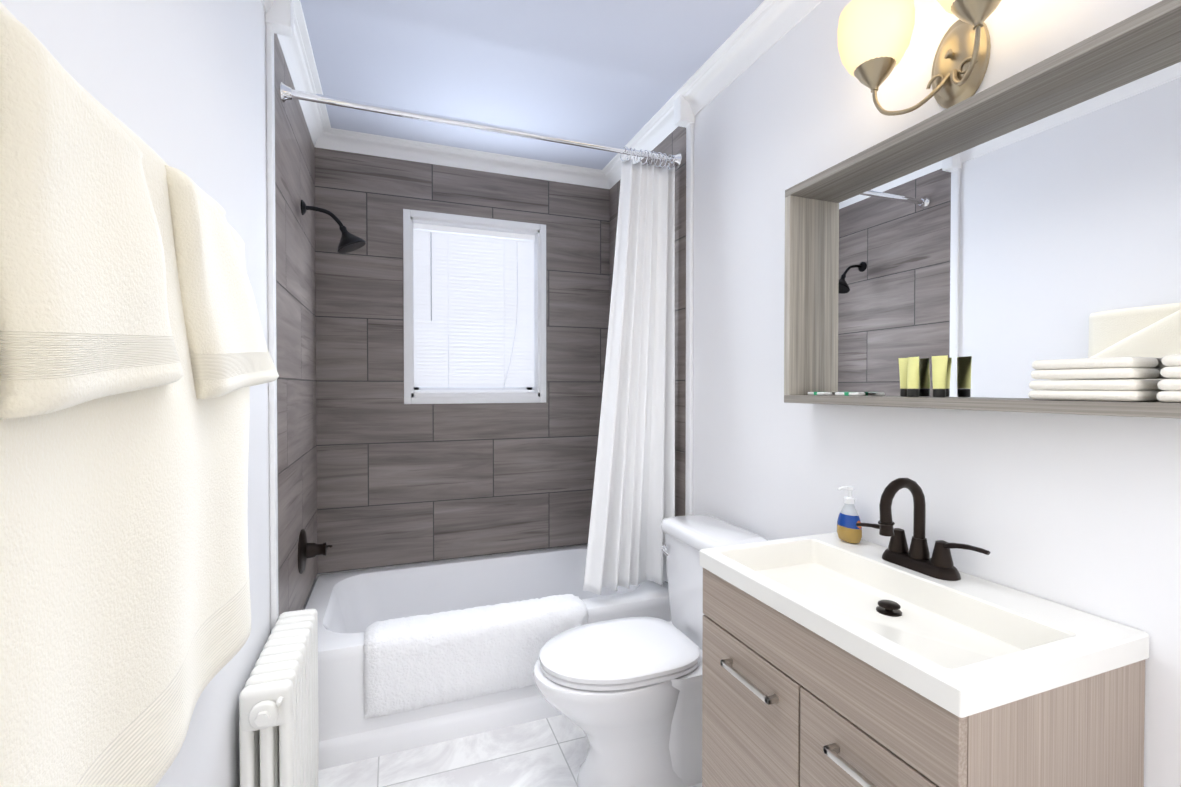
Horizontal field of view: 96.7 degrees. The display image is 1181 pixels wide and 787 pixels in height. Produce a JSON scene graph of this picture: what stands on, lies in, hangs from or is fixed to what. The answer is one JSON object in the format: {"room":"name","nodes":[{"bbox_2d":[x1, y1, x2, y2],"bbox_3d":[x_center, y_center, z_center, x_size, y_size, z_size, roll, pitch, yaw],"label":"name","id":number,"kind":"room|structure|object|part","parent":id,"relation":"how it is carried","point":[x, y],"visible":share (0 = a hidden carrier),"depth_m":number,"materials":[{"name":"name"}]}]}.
{"room":"bathroom","nodes":[
{"label":"bathroom","id":0,"kind":"room"},
{"bbox_2d":[0,0,314,786],"bbox_3d":[-0.787,0.031,0.919,0.120,2.470,3.540,0,1,-21],"label":"wall","id":1,"kind":"structure","parent":0,"point":[180,85],"depth_m":1.08,"materials":[{"name":"white paint"}]},
{"bbox_2d":[0,2,278,786],"bbox_3d":[-0.555,0.088,0.590,0.155,0.785,1.319,0,1,-21],"label":"hanging towels","id":2,"kind":"object","parent":1,"relation":"hanging from","point":[136,362],"visible":1,"depth_m":0.51,"materials":[{"name":"beige fabric"}]},
{"bbox_2d":[266,23,278,631],"bbox_3d":[-0.971,0.057,1.605,0.016,2.400,0.038,0,1,-21],"label":"trim","id":3,"kind":"structure","parent":1,"relation":"attached to","point":[272,348],"depth_m":1.59,"materials":[{"name":"white wood"}]},
{"bbox_2d":[274,33,316,615],"bbox_3d":[-1.142,0.036,2.054,0.010,2.430,0.925,0,1,-21],"label":"wall tile","id":4,"kind":"structure","parent":1,"relation":"attached to","point":[296,335],"depth_m":1.94,"materials":[{"name":"grey tile"}]},
{"bbox_2d":[298,529,332,573],"bbox_3d":[-1.084,0.621,2.087,0.116,0.170,0.170,0,1,-21],"label":"tub valve","id":5,"kind":"object","parent":4,"relation":"attached to","point":[306,550],"visible":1,"depth_m":2.05,"materials":[{"name":"black metal"}]},
{"bbox_2d":[301,200,365,252],"bbox_3d":[-1.051,-0.681,2.156,0.238,0.198,0.120,0,1,-21],"label":"shower head","id":6,"kind":"object","parent":4,"relation":"attached to","point":[349,242],"visible":1,"depth_m":2.15},
{"bbox_2d":[261,0,336,149],"bbox_3d":[-0.689,-1.152,0.941,0.089,0.105,3.300,0,1,-21],"label":"crown molding","id":7,"kind":"structure","parent":1,"relation":"attached to","point":[286,17],"depth_m":1.88,"materials":[{"name":"white wood"}]},
{"bbox_2d":[315,544,587,581],"bbox_3d":[-0.628,0.006,2.836,1.520,2.470,0.180,0,1,-21],"label":"wall","id":8,"kind":"structure","parent":0,"point":[444,560],"depth_m":2.70,"materials":[{"name":"white paint"}]},
{"bbox_2d":[314,147,609,573],"bbox_3d":[-0.595,-0.167,2.745,1.500,2.041,0.010,0,1,-21],"label":"wall tile","id":9,"kind":"structure","parent":8,"relation":"attached to","point":[399,482],"depth_m":2.67,"materials":[{"name":"grey tile"}]},
{"bbox_2d":[337,129,600,187],"bbox_3d":[-0.591,-1.189,2.691,1.320,0.077,0.089,0,1,-21],"label":"crown molding","id":10,"kind":"structure","parent":8,"relation":"attached to","point":[347,141],"depth_m":2.67,"materials":[{"name":"white wood"}]},
{"bbox_2d":[403,209,545,403],"bbox_3d":[-0.618,-0.434,2.822,0.733,0.968,0.193,0,1,-21],"label":"window","id":11,"kind":"structure","parent":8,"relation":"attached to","point":[474,288],"depth_m":2.79,"materials":[{"name":"white"}]},
{"bbox_2d":[318,715,701,786],"bbox_3d":[-0.030,1.292,1.251,1.760,0.060,3.600,0,1,-21],"label":"floor","id":12,"kind":"structure","parent":0,"point":[549,752],"depth_m":1.78,"materials":[{"name":"tile"}]},
{"bbox_2d":[239,609,318,786],"bbox_3d":[-0.830,0.970,1.424,0.108,0.580,0.503,0,1,-21],"label":"radiator","id":13,"kind":"object","parent":12,"relation":"on","point":[278,726],"visible":1,"depth_m":1.28,"materials":[{"name":"white metal"}]},
{"bbox_2d":[305,545,670,769],"bbox_3d":[-0.447,1.055,2.363,1.496,0.385,0.835,0,1,-21],"label":"bathtub","id":14,"kind":"object","parent":12,"relation":"on","point":[350,607],"visible":0.35,"depth_m":2.19,"materials":[{"name":"white ceramic"}]},
{"bbox_2d":[364,594,588,718],"bbox_3d":[-0.422,0.976,2.024,0.824,0.283,0.206,0,1,-21],"label":"bath mat","id":15,"kind":"object","parent":14,"relation":"on","point":[415,662],"visible":0.98,"depth_m":1.91,"materials":[{"name":"white fabric"}]},
{"bbox_2d":[533,514,767,786],"bbox_3d":[0.174,0.861,1.732,0.740,0.790,0.408,0,1,-21],"label":"toilet","id":16,"kind":"object","parent":12,"relation":"on","point":[624,695],"visible":0.81,"depth_m":1.64,"materials":[{"name":"white ceramic"}]},
{"bbox_3d":[0.087,0.832,1.700,0.512,0.044,0.368,0,1,-20],"label":"seat","id":17,"kind":"part","parent":16,"relation":"part of","materials":[{"name":"white plastic"}]},
{"bbox_3d":[0.275,0.568,1.892,0.032,0.032,0.078,0,1,-20],"label":"lever","id":18,"kind":"part","parent":16,"relation":"part of","materials":[{"name":"silver metal"}]},
{"bbox_2d":[700,478,1149,786],"bbox_3d":[0.586,0.725,1.087,0.471,1.078,0.647,0,1,-21],"label":"bathroom vanity","id":19,"kind":"object","parent":12,"relation":"on","point":[831,660],"visible":1,"depth_m":0.94,"materials":[{"name":"brown wood"}]},
{"bbox_2d":[837,485,861,543],"bbox_3d":[0.671,0.313,1.370,0.055,0.146,0.072,0,1,-21],"label":"soap bottle","id":20,"kind":"object","parent":19,"relation":"on","point":[848,529],"visible":1,"depth_m":1.36,"materials":[{"name":"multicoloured plastic"}]},
{"bbox_2d":[856,478,990,580],"bbox_3d":[0.699,0.287,1.151,0.148,0.204,0.263,0,1,-20],"label":"faucet","id":21,"kind":"object","parent":19,"relation":"on","point":[914,563],"depth_m":1.16,"materials":[{"name":"black metal"}]},
{"bbox_2d":[700,532,1149,717],"bbox_3d":[0.595,0.425,1.086,0.451,0.068,0.647,0,1,-20],"label":"sink","id":22,"kind":"object","parent":19,"relation":"in","point":[931,643],"depth_m":0.95,"materials":[{"name":"white ceramic"}]},
{"bbox_2d":[300,0,763,169],"bbox_3d":[-0.030,-1.238,1.218,1.760,0.060,3.600,0,1,-21],"label":"ceiling","id":23,"kind":"structure","parent":0,"point":[618,73],"depth_m":1.94,"materials":[{"name":"grey paint"}]},
{"bbox_2d":[663,0,1180,786],"bbox_3d":[0.749,0.024,1.494,0.120,2.470,3.540,0,1,-21],"label":"wall","id":24,"kind":"structure","parent":0,"point":[1077,512],"depth_m":1.30,"materials":[{"name":"white paint"}]},
{"bbox_2d":[610,126,685,582],"bbox_3d":[0.260,0.029,2.616,0.010,2.430,0.855,0,1,-21],"label":"wall tile","id":25,"kind":"structure","parent":24,"relation":"attached to","point":[673,142],"depth_m":2.27,"materials":[{"name":"grey tile"}]},
{"bbox_2d":[280,82,681,594],"bbox_3d":[-0.327,-0.107,2.027,1.499,1.853,0.099,0,1,-21],"label":"shower curtain","id":26,"kind":"object","parent":25,"relation":"attached to","point":[633,503],"visible":0.92,"depth_m":2.22,"materials":[{"name":"white fabric"}]},
{"bbox_2d":[685,123,693,514],"bbox_3d":[0.413,0.050,2.197,0.016,2.400,0.038,0,1,-21],"label":"trim","id":27,"kind":"structure","parent":24,"relation":"attached to","point":[689,312],"depth_m":2.18,"materials":[{"name":"white wood"}]},
{"bbox_2d":[601,0,822,188],"bbox_3d":[0.651,-1.158,1.441,0.089,0.105,3.300,0,1,-21],"label":"crown molding","id":28,"kind":"structure","parent":24,"relation":"attached to","point":[762,29],"depth_m":1.93,"materials":[{"name":"white wood"}]},
{"bbox_2d":[837,0,1001,115],"bbox_3d":[0.716,-0.755,1.114,0.198,0.258,0.388,0,1,-21],"label":"light","id":29,"kind":"object","parent":24,"relation":"attached to","point":[874,37],"visible":0.98,"depth_m":1.15,"materials":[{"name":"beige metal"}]},
{"bbox_2d":[784,0,1180,418],"bbox_3d":[0.813,-0.274,0.993,0.103,0.614,1.165,0,1,-21],"label":"mirror","id":30,"kind":"object","parent":24,"relation":"attached to","point":[995,242],"visible":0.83,"depth_m":1.04,"materials":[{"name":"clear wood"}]},
{"bbox_2d":[808,392,828,394],"bbox_3d":[0.636,0.000,1.457,0.029,0.009,0.070,0,1,-14],"label":"soap","id":31,"kind":"object","parent":30,"relation":"on","point":[809,393],"depth_m":1.44,"materials":[{"name":"white"}]},
{"bbox_2d":[829,392,864,395],"bbox_3d":[0.678,0.001,1.371,0.029,0.009,0.070,0,1,-29],"label":"soap","id":32,"kind":"object","parent":30,"relation":"on","point":[841,393],"depth_m":1.36,"materials":[{"name":"white"}]},
{"bbox_2d":[899,357,919,396],"bbox_3d":[0.734,-0.038,1.207,0.026,0.090,0.067,0,1,10],"label":"toiletry tube","id":33,"kind":"object","parent":30,"relation":"on","point":[909,376],"depth_m":1.19,"materials":[{"name":"yellow plastic"}]},
{"bbox_2d":[932,355,947,396],"bbox_3d":[0.759,-0.037,1.142,0.025,0.090,0.025,0,1,21],"label":"toiletry tube","id":34,"kind":"object","parent":30,"relation":"on","point":[939,363],"depth_m":1.13,"materials":[{"name":"yellow plastic"}]},
{"bbox_2d":[1028,357,1147,400],"bbox_3d":[0.850,-0.024,0.890,0.082,0.070,0.150,0,1,-21],"label":"stack","id":35,"kind":"object","parent":30,"relation":"on","point":[1113,368],"depth_m":0.86,"materials":[{"name":"white fabric"}]},
{"bbox_2d":[1148,354,1180,401],"bbox_3d":[0.913,-0.021,0.721,0.082,0.070,0.170,0,1,-21],"label":"stack","id":36,"kind":"object","parent":30,"relation":"on","point":[1172,387],"depth_m":0.78,"materials":[{"name":"white fabric"}]}
]}

